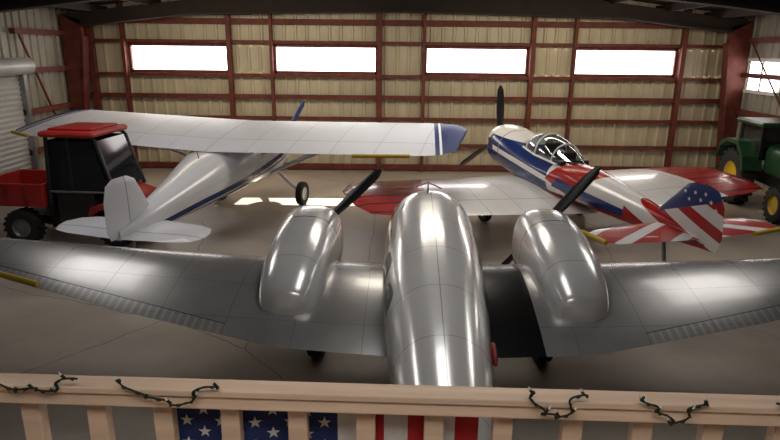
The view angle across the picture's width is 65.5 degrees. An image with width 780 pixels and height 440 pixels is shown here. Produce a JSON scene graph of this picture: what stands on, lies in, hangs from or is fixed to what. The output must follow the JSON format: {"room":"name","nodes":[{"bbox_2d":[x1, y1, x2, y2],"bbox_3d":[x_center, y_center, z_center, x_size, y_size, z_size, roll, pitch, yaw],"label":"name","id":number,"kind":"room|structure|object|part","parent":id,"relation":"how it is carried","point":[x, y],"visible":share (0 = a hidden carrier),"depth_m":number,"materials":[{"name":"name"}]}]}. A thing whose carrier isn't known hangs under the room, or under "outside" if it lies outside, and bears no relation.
{"room":"aircraft hangar","nodes":[
{"label":"aircraft hangar","id":0,"kind":"room"},
{"bbox_2d":[0,12,11,57],"bbox_3d":[-8.865,-4.008,11.909,0.038,1.950,4.350,1,16,0],"label":"panel","id":1,"kind":"object","parent":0,"point":[5,48],"visible":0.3,"depth_m":13.96,"materials":[{"name":"beige metal"}]},
{"bbox_2d":[5,7,70,169],"bbox_3d":[-8.870,-3.556,15.817,0.038,4.950,2.925,1,16,0],"label":"panel","id":2,"kind":"object","parent":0,"point":[44,50],"visible":0.31,"depth_m":15.49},
{"bbox_2d":[89,44,129,69],"bbox_3d":[-8.075,-4.572,17.028,1.605,0.712,0.038,1,16,0],"label":"panel","id":3,"kind":"object","parent":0,"point":[109,56],"visible":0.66,"depth_m":17.03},
{"bbox_2d":[127,43,134,71],"bbox_3d":[-7.273,-4.569,17.046,0.075,0.788,0.150,1,16,0],"label":"window frame","id":4,"kind":"structure","parent":3,"relation":"attached to","point":[130,48],"depth_m":17.00,"materials":[{"name":"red metal"}]},
{"bbox_2d":[232,45,269,71],"bbox_3d":[-3.879,-4.528,17.028,1.312,0.712,0.038,1,16,0],"label":"panel","id":5,"kind":"object","parent":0,"point":[246,58],"visible":0.76,"depth_m":17.04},
{"bbox_2d":[273,44,277,72],"bbox_3d":[-3.223,-4.526,17.046,0.075,0.788,0.150,1,16,0],"label":"window frame","id":6,"kind":"structure","parent":5,"relation":"attached to","point":[274,47],"depth_m":17.00,"materials":[{"name":"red metal"}]},
{"bbox_2d":[0,167,779,439],"bbox_3d":[0.359,1.507,7.635,19.050,0.150,21.825,1,16,0],"label":"floor","id":7,"kind":"structure","parent":0,"point":[42,331],"depth_m":7.29,"materials":[{"name":"concrete"}]},
{"bbox_2d":[18,75,39,169],"bbox_3d":[-8.771,-2.233,14.730,0.188,3.000,0.112,1,16,0],"label":"track","id":8,"kind":"object","parent":7,"relation":"on","point":[22,79],"visible":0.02,"depth_m":14.60,"materials":[{"name":"grey metal"}]},
{"bbox_2d":[0,122,155,246],"bbox_3d":[-5.782,-0.697,11.099,2.940,2.075,1.425,2,16,4],"label":"utility vehicle","id":9,"kind":"object","parent":7,"relation":"on","point":[81,158],"visible":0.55,"depth_m":10.60,"materials":[{"name":"black metal"}]},
{"bbox_3d":[-5.927,-0.458,11.178,0.045,0.525,1.050,2,16,4],"label":"cab panel","id":10,"kind":"part","parent":9,"relation":"part of","materials":[{"name":"black paint"}]},
{"bbox_3d":[-5.384,-0.909,10.451,1.080,0.900,0.008,2,16,4],"label":"glass","id":11,"kind":"part","parent":9,"relation":"part of","materials":[{"name":"black"}]},
{"bbox_3d":[-5.401,-0.484,10.545,1.028,0.036,0.038,2,16,4],"label":"door sill","id":12,"kind":"part","parent":9,"relation":"part of","materials":[{"name":"grey metal"}]},
{"bbox_3d":[-5.488,-0.225,10.648,0.675,0.525,0.045,2,16,4],"label":"door panel","id":13,"kind":"part","parent":9,"relation":"part of","materials":[{"name":"black paint"}]},
{"bbox_3d":[-5.562,-0.285,11.199,0.450,0.262,0.825,2,16,4],"label":"seat","id":14,"kind":"part","parent":9,"relation":"part of","materials":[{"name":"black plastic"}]},
{"bbox_3d":[-5.306,-1.200,11.480,1.080,0.900,0.008,2,16,4],"label":"glass","id":15,"kind":"part","parent":9,"relation":"part of","materials":[{"name":"black"}]},
{"bbox_2d":[137,181,155,197],"bbox_3d":[-4.611,-0.358,11.106,0.481,0.547,0.990,2,16,4],"label":"hood","id":16,"kind":"object","parent":9,"relation":"attached to","point":[147,189],"depth_m":11.29,"materials":[{"name":"red paint"}]},
{"bbox_2d":[85,26,102,109],"bbox_3d":[-8.284,-4.011,17.035,0.150,5.175,0.180,1,16,0],"label":"trim","id":17,"kind":"structure","parent":7,"relation":"on","point":[89,31],"depth_m":16.92,"materials":[{"name":"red metal"}]},
{"bbox_2d":[116,2,138,161],"bbox_3d":[-7.383,-4.002,17.035,0.090,5.175,0.180,1,16,0],"label":"column","id":18,"kind":"structure","parent":7,"relation":"on","point":[122,34],"depth_m":16.93,"materials":[{"name":"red metal"}]},
{"bbox_2d":[224,14,235,118],"bbox_3d":[-4.459,-3.971,17.035,0.120,5.175,0.180,1,16,0],"label":"trim","id":19,"kind":"structure","parent":7,"relation":"on","point":[228,33],"depth_m":16.88,"materials":[{"name":"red metal"}]},
{"bbox_2d":[11,100,467,247],"bbox_3d":[-3.381,-1.036,12.140,9.450,2.204,6.814,4,16,13],"label":"airplane","id":20,"kind":"object","parent":7,"relation":"on","point":[226,156],"visible":0.94,"depth_m":11.44,"materials":[{"name":"paint"}]},
{"bbox_3d":[-4.087,0.416,9.673,0.060,0.476,0.276,4,16,13],"label":"tail leg","id":21,"kind":"part","parent":20,"relation":"part of","materials":[{"name":"grey metal"}]},
{"bbox_3d":[-2.312,-0.889,13.662,0.572,0.585,0.090,0,16,-3],"label":"gear leg","id":22,"kind":"part","parent":20,"relation":"part of","materials":[{"name":"white paint"}]},
{"bbox_2d":[268,14,275,120],"bbox_3d":[-3.296,-3.959,17.035,0.075,5.175,0.180,1,16,0],"label":"trim","id":23,"kind":"structure","parent":7,"relation":"on","point":[269,15],"depth_m":16.90,"materials":[{"name":"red metal"}]},
{"bbox_2d":[376,13,382,169],"bbox_3d":[-0.296,-3.927,17.035,0.150,5.175,0.180,1,16,0],"label":"trim","id":24,"kind":"structure","parent":7,"relation":"on","point":[379,18],"depth_m":16.91,"materials":[{"name":"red metal"}]},
{"bbox_2d":[0,166,779,439],"bbox_3d":[0.802,0.803,6.202,8.712,1.994,8.454,-11,20,-36],"label":"airplane","id":25,"kind":"object","parent":7,"relation":"on","point":[439,316],"visible":0.99,"depth_m":6.15,"materials":[{"name":"paint"}]},
{"bbox_3d":[0.448,-0.399,7.003,0.306,0.081,0.030,1,16,2],"label":"antenna arm","id":26,"kind":"part","parent":25,"relation":"part of"},
{"bbox_2d":[491,342,497,366],"bbox_3d":[0.785,1.011,4.576,0.046,0.132,0.270,1,16,2],"label":"marker light","id":27,"kind":"object","parent":25,"relation":"attached to","point":[494,356],"depth_m":4.51,"materials":[{"name":"red plastic"}]},
{"bbox_2d":[59,0,753,169],"bbox_3d":[0.416,-3.874,16.596,18.450,5.325,0.300,1,16,0],"label":"steel frame","id":28,"kind":"object","parent":7,"relation":"on","point":[75,42],"visible":0.84,"depth_m":16.06,"materials":[{"name":"red metal"}]},
{"bbox_2d":[29,146,43,154],"bbox_3d":[-8.784,-2.039,16.246,0.120,0.120,2.925,1,16,0],"label":"girt","id":29,"kind":"object","parent":28,"relation":"attached to","point":[39,149],"visible":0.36,"depth_m":15.12,"materials":[{"name":"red metal"}]},
{"bbox_2d":[9,28,64,35],"bbox_3d":[-8.755,-4.781,15.470,0.120,0.120,2.925,1,16,0],"label":"girt","id":30,"kind":"object","parent":28,"relation":"attached to","point":[12,30],"visible":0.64,"depth_m":14.93,"materials":[{"name":"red metal"}]},
{"bbox_2d":[24,102,74,114],"bbox_3d":[-8.774,-2.977,15.981,0.120,0.120,2.925,1,16,0],"label":"girt","id":31,"kind":"object","parent":28,"relation":"attached to","point":[68,104],"visible":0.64,"depth_m":15.62,"materials":[{"name":"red metal"}]},
{"bbox_2d":[17,34,55,114],"bbox_3d":[-8.744,-2.993,15.625,0.060,3.553,2.000,1,16,0],"label":"rod","id":32,"kind":"object","parent":31,"relation":"attached to","point":[19,35],"visible":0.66,"depth_m":15.07,"materials":[{"name":"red metal"}]},
{"bbox_2d":[33,66,69,72],"bbox_3d":[-8.764,-3.915,15.715,0.120,0.120,2.925,1,16,0],"label":"girt","id":33,"kind":"object","parent":28,"relation":"attached to","point":[49,68],"visible":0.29,"depth_m":15.62,"materials":[{"name":"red metal"}]},
{"bbox_2d":[54,3,107,11],"bbox_3d":[-7.845,-2.876,6.419,0.090,0.180,21.375,1,16,0],"label":"purlin","id":34,"kind":"object","parent":28,"relation":"attached to","point":[81,6],"visible":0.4,"depth_m":15.44,"materials":[{"name":"metal"}]},
{"bbox_2d":[116,1,427,15],"bbox_3d":[0.191,-5.718,16.289,15.182,0.456,0.326,1,16,0],"label":"braces","id":35,"kind":"object","parent":28,"relation":"attached to","point":[119,2],"visible":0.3,"depth_m":16.25,"materials":[{"name":"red metal"}]},
{"bbox_2d":[656,2,707,11],"bbox_3d":[7.305,-2.869,6.376,0.090,0.180,21.375,1,16,0],"label":"purlin","id":36,"kind":"object","parent":28,"relation":"attached to","point":[674,6],"visible":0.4,"depth_m":15.32,"materials":[{"name":"metal"}]},
{"bbox_2d":[735,109,779,117],"bbox_3d":[9.558,-0.273,7.104,0.120,0.120,21.375,1,16,0],"label":"girt","id":37,"kind":"object","parent":28,"relation":"attached to","point":[737,111],"visible":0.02,"depth_m":15.90,"materials":[{"name":"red metal"}]},
{"bbox_2d":[751,43,779,106],"bbox_3d":[9.552,-2.536,14.687,0.045,3.557,3.929,1,16,0],"label":"rod","id":38,"kind":"object","parent":37,"relation":"attached to","point":[753,45],"visible":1,"depth_m":15.43,"materials":[{"name":"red metal"}]},
{"bbox_2d":[741,73,779,79],"bbox_3d":[9.568,-1.212,6.839,0.120,0.120,21.375,1,16,0],"label":"girt","id":39,"kind":"object","parent":28,"relation":"attached to","point":[745,75],"visible":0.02,"depth_m":15.57,"materials":[{"name":"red metal"}]},
{"bbox_2d":[747,37,779,42],"bbox_3d":[9.577,-2.077,6.594,0.120,0.120,21.375,1,16,0],"label":"girt","id":40,"kind":"object","parent":28,"relation":"attached to","point":[768,39],"visible":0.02,"depth_m":15.50,"materials":[{"name":"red metal"}]},
{"bbox_2d":[420,13,426,171],"bbox_3d":[0.941,-3.914,17.035,0.090,5.175,0.180,1,16,0],"label":"trim","id":41,"kind":"structure","parent":7,"relation":"on","point":[424,16],"depth_m":16.89,"materials":[{"name":"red metal"}]},
{"bbox_2d":[524,17,537,129],"bbox_3d":[3.941,-3.883,17.035,0.120,5.175,0.180,1,16,0],"label":"column","id":42,"kind":"structure","parent":7,"relation":"on","point":[534,19],"depth_m":16.90,"materials":[{"name":"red metal"}]},
{"bbox_2d":[343,85,779,261],"bbox_3d":[3.245,-1.045,11.581,7.155,2.669,7.079,8,18,25],"label":"airplane","id":43,"kind":"object","parent":7,"relation":"on","point":[691,210],"visible":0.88,"depth_m":10.94,"materials":[{"name":"paint"}]},
{"bbox_3d":[2.894,-1.266,11.839,0.074,0.170,1.355,-4,16,-14],"label":"canopy rail","id":44,"kind":"part","parent":43,"relation":"part of","materials":[{"name":"metal"}]},
{"bbox_3d":[3.091,-1.615,12.380,0.706,0.333,0.033,-4,16,-15],"label":"canopy frame","id":45,"kind":"part","parent":43,"relation":"part of","materials":[{"name":"white paint"}]},
{"bbox_3d":[3.198,-1.508,12.020,0.751,0.445,0.033,-4,16,-15],"label":"canopy frame","id":46,"kind":"part","parent":43,"relation":"part of","materials":[{"name":"white paint"}]},
{"bbox_3d":[3.210,-1.249,12.037,0.330,0.562,0.112,-4,16,-15],"label":"seat","id":47,"kind":"part","parent":43,"relation":"part of","materials":[{"name":"black leather"}]},
{"bbox_3d":[3.350,-1.277,11.523,0.661,0.362,0.033,-4,16,-15],"label":"canopy frame","id":48,"kind":"part","parent":43,"relation":"part of","materials":[{"name":"white paint"}]},
{"bbox_3d":[3.366,-1.050,11.520,0.330,0.465,0.090,-4,16,-15],"label":"seat","id":49,"kind":"part","parent":43,"relation":"part of","materials":[{"name":"black leather"}]},
{"bbox_3d":[4.127,0.515,9.143,0.057,0.725,0.209,-4,16,-15],"label":"tail leg","id":50,"kind":"part","parent":43,"relation":"part of","materials":[{"name":"grey metal"}]},
{"bbox_2d":[564,18,579,151],"bbox_3d":[5.103,-3.871,17.035,0.075,5.175,0.180,1,16,0],"label":"column","id":51,"kind":"structure","parent":7,"relation":"on","point":[577,20],"depth_m":16.96,"materials":[{"name":"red metal"}]},
{"bbox_2d":[664,9,691,166],"bbox_3d":[8.103,-3.839,17.035,0.120,5.175,0.180,1,16,0],"label":"column","id":52,"kind":"structure","parent":7,"relation":"on","point":[685,32],"depth_m":17.07,"materials":[{"name":"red metal"}]},
{"bbox_2d":[716,117,779,223],"bbox_3d":[8.674,-1.134,13.438,1.620,1.990,3.022,2,16,6],"label":"tractor","id":53,"kind":"object","parent":7,"relation":"on","point":[758,140],"visible":0.87,"depth_m":13.62,"materials":[{"name":"green metal"}]},
{"bbox_3d":[8.301,-1.976,13.901,0.001,0.450,1.012,2,16,6],"label":"cab glass","id":54,"kind":"part","parent":53,"relation":"part of","materials":[{"name":"clear glass"}]},
{"bbox_3d":[8.245,-1.695,13.457,0.075,0.750,0.075,2,16,6],"label":"cab post","id":55,"kind":"part","parent":53,"relation":"part of","materials":[{"name":"black metal"}]},
{"bbox_2d":[764,144,779,178],"bbox_3d":[8.602,-1.111,12.739,0.691,0.729,1.538,2,16,6],"label":"hood","id":56,"kind":"object","parent":53,"relation":"attached to","point":[772,158],"depth_m":13.23,"materials":[{"name":"green paint"}]},
{"bbox_3d":[0.371,0.353,1.658,18.450,5.325,0.300,1,16,0],"label":"steel frame","id":57,"kind":"object","parent":7,"relation":"on","visible":0},
{"bbox_2d":[121,0,160,4],"bbox_3d":[-6.344,-3.029,6.372,0.090,0.180,21.375,1,16,0],"label":"purlin","id":58,"kind":"object","parent":57,"relation":"attached to","point":[145,2],"visible":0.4,"depth_m":15.53,"materials":[{"name":"metal"}]},
{"bbox_2d":[0,0,779,14],"bbox_3d":[0.401,-2.506,11.761,18.450,5.325,0.300,1,16,0],"label":"steel frame","id":59,"kind":"object","parent":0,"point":[761,6],"visible":1,"depth_m":11.24,"materials":[{"name":"red metal"}]},
{"bbox_2d":[602,0,629,3],"bbox_3d":[5.807,-3.054,6.329,0.090,0.180,21.375,1,16,0],"label":"purlin","id":60,"kind":"object","parent":59,"relation":"attached to","point":[611,1],"visible":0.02,"depth_m":15.57,"materials":[{"name":"metal"}]},
{"bbox_2d":[56,0,731,11],"bbox_3d":[0.410,-3.364,6.257,18.900,1.200,21.675,1,16,0],"label":"sheet","id":61,"kind":"object","parent":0,"point":[659,2],"visible":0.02,"depth_m":16.16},
{"bbox_2d":[382,47,422,73],"bbox_3d":[0.313,-4.484,17.028,1.372,0.712,0.038,1,16,0],"label":"panel","id":62,"kind":"object","parent":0,"point":[394,59],"visible":0.94,"depth_m":17.03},
{"bbox_2d":[425,46,426,74],"bbox_3d":[1.000,-4.482,17.046,0.075,0.788,0.150,1,16,0],"label":"window frame","id":63,"kind":"structure","parent":62,"relation":"attached to","point":[426,46],"depth_m":16.98,"materials":[{"name":"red metal"}]},
{"bbox_2d":[89,70,720,170],"bbox_3d":[0.404,-2.805,17.503,18.600,2.775,0.038,1,16,0],"label":"panel","id":64,"kind":"object","parent":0,"point":[601,134],"visible":0.52,"depth_m":17.39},
{"bbox_2d":[131,69,226,72],"bbox_3d":[-5.907,-4.212,17.143,2.738,0.075,0.150,1,16,0],"label":"rail","id":65,"kind":"object","parent":64,"relation":"attached to","point":[132,70],"visible":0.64,"depth_m":17.07,"materials":[{"name":"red metal"}]},
{"bbox_2d":[276,71,375,73],"bbox_3d":[-1.802,-4.168,17.143,2.850,0.075,0.150,1,16,0],"label":"rail","id":66,"kind":"object","parent":64,"relation":"attached to","point":[283,72],"visible":1,"depth_m":17.07,"materials":[{"name":"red metal"}]},
{"bbox_2d":[375,45,376,73],"bbox_3d":[-0.373,-4.496,17.046,0.075,0.788,0.150,1,16,0],"label":"window frame","id":67,"kind":"structure","parent":64,"relation":"attached to","point":[375,45],"depth_m":16.97,"materials":[{"name":"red metal"}]},
{"bbox_2d":[89,72,720,81],"bbox_3d":[0.417,-4.026,17.052,18.600,0.090,0.120,1,16,0],"label":"trim","id":68,"kind":"structure","parent":64,"relation":"attached to","point":[98,73],"depth_m":17.00,"materials":[{"name":"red metal"}]},
{"bbox_2d":[90,92,719,103],"bbox_3d":[0.411,-3.463,17.211,18.600,0.120,0.120,1,16,0],"label":"trim","id":69,"kind":"structure","parent":64,"relation":"attached to","point":[102,94],"depth_m":17.15,"materials":[{"name":"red metal"}]},
{"bbox_2d":[139,161,714,170],"bbox_3d":[0.391,-1.551,17.752,18.600,0.150,0.120,1,16,0],"label":"trim","id":70,"kind":"structure","parent":64,"relation":"attached to","point":[142,163],"depth_m":17.69,"materials":[{"name":"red metal"}]},
{"bbox_2d":[178,115,717,123],"bbox_3d":[0.405,-2.886,17.375,18.600,0.090,0.120,1,16,0],"label":"trim","id":71,"kind":"structure","parent":64,"relation":"attached to","point":[208,116],"depth_m":17.32,"materials":[{"name":"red metal"}]},
{"bbox_2d":[425,72,524,75],"bbox_3d":[2.417,-4.124,17.143,2.842,0.075,0.150,1,16,0],"label":"rail","id":72,"kind":"object","parent":64,"relation":"attached to","point":[428,73],"visible":1,"depth_m":17.07,"materials":[{"name":"red metal"}]},
{"bbox_2d":[458,144,715,149],"bbox_3d":[0.398,-2.164,17.579,18.600,0.090,0.120,1,16,0],"label":"wall beam","id":73,"kind":"structure","parent":64,"relation":"attached to","point":[460,145],"depth_m":17.52,"materials":[{"name":"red metal"}]},
{"bbox_2d":[575,74,673,77],"bbox_3d":[6.572,-4.081,17.143,2.842,0.075,0.150,1,16,0],"label":"rail","id":74,"kind":"object","parent":64,"relation":"attached to","point":[576,75],"visible":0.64,"depth_m":17.07,"materials":[{"name":"red metal"}]},
{"bbox_2d":[68,0,742,49],"bbox_3d":[0.435,-5.746,16.671,18.600,1.912,0.038,1,16,0],"label":"panel","id":75,"kind":"object","parent":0,"point":[132,30],"visible":0.47,"depth_m":16.84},
{"bbox_2d":[129,43,225,46],"bbox_3d":[-5.900,-4.897,16.949,2.738,0.075,0.150,1,16,0],"label":"rail","id":76,"kind":"object","parent":75,"relation":"attached to","point":[130,44],"visible":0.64,"depth_m":16.88,"materials":[{"name":"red metal"}]},
{"bbox_2d":[274,44,375,47],"bbox_3d":[-1.794,-4.854,16.949,2.850,0.075,0.150,1,16,0],"label":"rail","id":77,"kind":"object","parent":75,"relation":"attached to","point":[277,45],"visible":1,"depth_m":16.88,"materials":[{"name":"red metal"}]},
{"bbox_2d":[123,17,683,28],"bbox_3d":[0.432,-5.412,16.660,18.600,0.150,0.120,1,16,0],"label":"trim","id":78,"kind":"structure","parent":75,"relation":"attached to","point":[167,19],"depth_m":16.60,"materials":[{"name":"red metal"}]},
{"bbox_2d":[93,38,722,47],"bbox_3d":[0.426,-4.892,16.807,18.600,0.090,0.120,1,16,0],"label":"trim","id":79,"kind":"structure","parent":75,"relation":"attached to","point":[94,39],"depth_m":16.75,"materials":[{"name":"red metal"}]},
{"bbox_2d":[427,46,526,49],"bbox_3d":[2.424,-4.810,16.949,2.842,0.075,0.150,1,16,0],"label":"rail","id":80,"kind":"object","parent":75,"relation":"attached to","point":[428,47],"visible":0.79,"depth_m":16.88,"materials":[{"name":"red metal"}]},
{"bbox_2d":[577,47,677,50],"bbox_3d":[6.579,-4.766,16.949,2.842,0.075,0.150,1,16,0],"label":"rail","id":81,"kind":"object","parent":75,"relation":"attached to","point":[578,48],"visible":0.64,"depth_m":16.88,"materials":[{"name":"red metal"}]},
{"bbox_2d":[528,48,571,74],"bbox_3d":[4.498,-4.440,17.028,1.312,0.712,0.038,1,16,0],"label":"panel","id":82,"kind":"object","parent":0,"point":[547,61],"visible":0.87,"depth_m":17.04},
{"bbox_2d":[524,47,529,75],"bbox_3d":[3.842,-4.452,17.046,0.075,0.788,0.150,1,16,0],"label":"window frame","id":83,"kind":"structure","parent":82,"relation":"attached to","point":[528,48],"depth_m":17.00,"materials":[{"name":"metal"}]},
{"bbox_2d":[675,50,722,76],"bbox_3d":[8.859,-4.395,17.028,1.725,0.712,0.038,1,16,0],"label":"panel","id":84,"kind":"object","parent":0,"point":[705,63],"visible":0.68,"depth_m":17.04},
{"bbox_2d":[671,49,678,77],"bbox_3d":[7.997,-4.409,17.046,0.075,0.788,0.150,1,16,0],"label":"window frame","id":85,"kind":"structure","parent":84,"relation":"attached to","point":[675,53],"depth_m":17.00,"materials":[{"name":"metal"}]},
{"bbox_2d":[735,14,779,190],"bbox_3d":[9.666,-0.850,6.941,0.038,4.950,21.375,1,16,0],"label":"panel","id":86,"kind":"object","parent":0,"point":[765,25],"visible":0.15,"depth_m":15.78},
{"bbox_2d":[743,89,778,95],"bbox_3d":[9.613,-3.313,15.753,0.105,0.090,1.425,1,16,0],"label":"frame","id":87,"kind":"object","parent":86,"relation":"attached to","point":[769,93],"visible":1,"depth_m":15.65,"materials":[{"name":"white paint"}]},
{"bbox_2d":[758,61,767,90],"bbox_3d":[9.617,-3.703,15.643,0.105,0.750,0.075,1,16,0],"label":"frame","id":88,"kind":"object","parent":86,"relation":"attached to","point":[765,64],"visible":0.64,"depth_m":15.64,"materials":[{"name":"white paint"}]},
{"bbox_2d":[748,58,779,62],"bbox_3d":[9.621,-4.092,15.533,0.105,0.090,1.425,1,16,0],"label":"frame","id":89,"kind":"object","parent":86,"relation":"attached to","point":[749,59],"visible":1,"depth_m":15.50,"materials":[{"name":"white paint"}]},
{"bbox_3d":[-0.022,2.109,-0.416,6.300,0.083,5.400,1,16,0],"label":"floor","id":90,"kind":"structure","parent":0,"visible":0},
{"bbox_2d":[0,373,779,439],"bbox_3d":[-0.123,0.927,1.954,5.030,0.870,0.083,1,16,2],"label":"balcony railing","id":91,"kind":"object","parent":90,"relation":"on","point":[98,393],"visible":0.93,"depth_m":1.82,"materials":[{"name":"brown wood"}]},
{"bbox_2d":[0,371,77,393],"bbox_3d":[-1.043,0.482,1.809,0.238,0.078,0.013,1,16,2],"label":"string lights","id":92,"kind":"object","parent":91,"relation":"attached to","point":[15,389],"depth_m":1.81,"materials":[{"name":"black plastic"}]},
{"bbox_2d":[113,376,218,406],"bbox_3d":[-0.660,0.508,1.801,0.311,0.095,0.013,1,16,2],"label":"string lights","id":93,"kind":"object","parent":91,"relation":"attached to","point":[118,381],"depth_m":1.80,"materials":[{"name":"black plastic"}]},
{"bbox_2d":[177,408,478,439],"bbox_3d":[-0.208,0.866,2.000,0.975,0.690,0.028,1,16,2],"label":"flag","id":94,"kind":"object","parent":91,"relation":"attached to","point":[193,424],"visible":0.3,"depth_m":1.95,"materials":[{"name":"multicoloured fabric"}]},
{"bbox_3d":[-0.004,0.523,1.830,4.800,0.022,0.071,1,16,2],"label":"rail","id":95,"kind":"part","parent":91,"relation":"part of","materials":[{"name":"brown wood"}]},
{"bbox_3d":[-0.005,0.559,1.828,4.800,0.044,0.034,1,16,2],"label":"rail","id":96,"kind":"part","parent":91,"relation":"part of","materials":[{"name":"brown wood"}]},
{"bbox_2d":[528,386,588,419],"bbox_3d":[0.485,0.530,1.762,0.173,0.106,0.013,1,16,2],"label":"string lights","id":97,"kind":"object","parent":91,"relation":"attached to","point":[556,414],"depth_m":1.76,"materials":[{"name":"black plastic"}]},
{"bbox_2d":[639,394,708,425],"bbox_3d":[0.814,0.547,1.754,0.199,0.098,0.013,1,16,2],"label":"string lights","id":98,"kind":"object","parent":91,"relation":"attached to","point":[690,409],"depth_m":1.75,"materials":[{"name":"black plastic"}]},
{"bbox_3d":[0.386,-1.076,6.709,18.450,5.325,0.300,1,16,0],"label":"steel frame","id":99,"kind":"object","parent":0,"visible":0},
{"bbox_2d":[704,9,766,17],"bbox_3d":[8.654,-2.703,6.419,0.090,0.180,21.375,1,16,0],"label":"purlin","id":100,"kind":"object","parent":99,"relation":"attached to","point":[734,12],"visible":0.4,"depth_m":15.30,"materials":[{"name":"metal"}]},
{"bbox_3d":[-8.784,-1.018,10.436,0.188,3.000,0.112,1,16,0],"label":"track","id":101,"kind":"object","parent":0,"visible":0},
{"bbox_2d":[0,57,35,75],"bbox_3d":[-8.609,-3.031,12.184,0.390,0.390,4.575,1,16,0],"label":"drum","id":102,"kind":"object","parent":101,"relation":"attached to","point":[23,65],"visible":1,"depth_m":13.72,"materials":[{"name":"white metal"}]},
{"bbox_2d":[0,75,31,173],"bbox_3d":[-8.815,-1.605,12.589,0.038,2.955,4.350,1,16,0],"label":"curtain","id":103,"kind":"object","parent":102,"relation":"hanging from","point":[14,149],"visible":0.64,"depth_m":14.13,"materials":[{"name":"white metal"}]}
]}

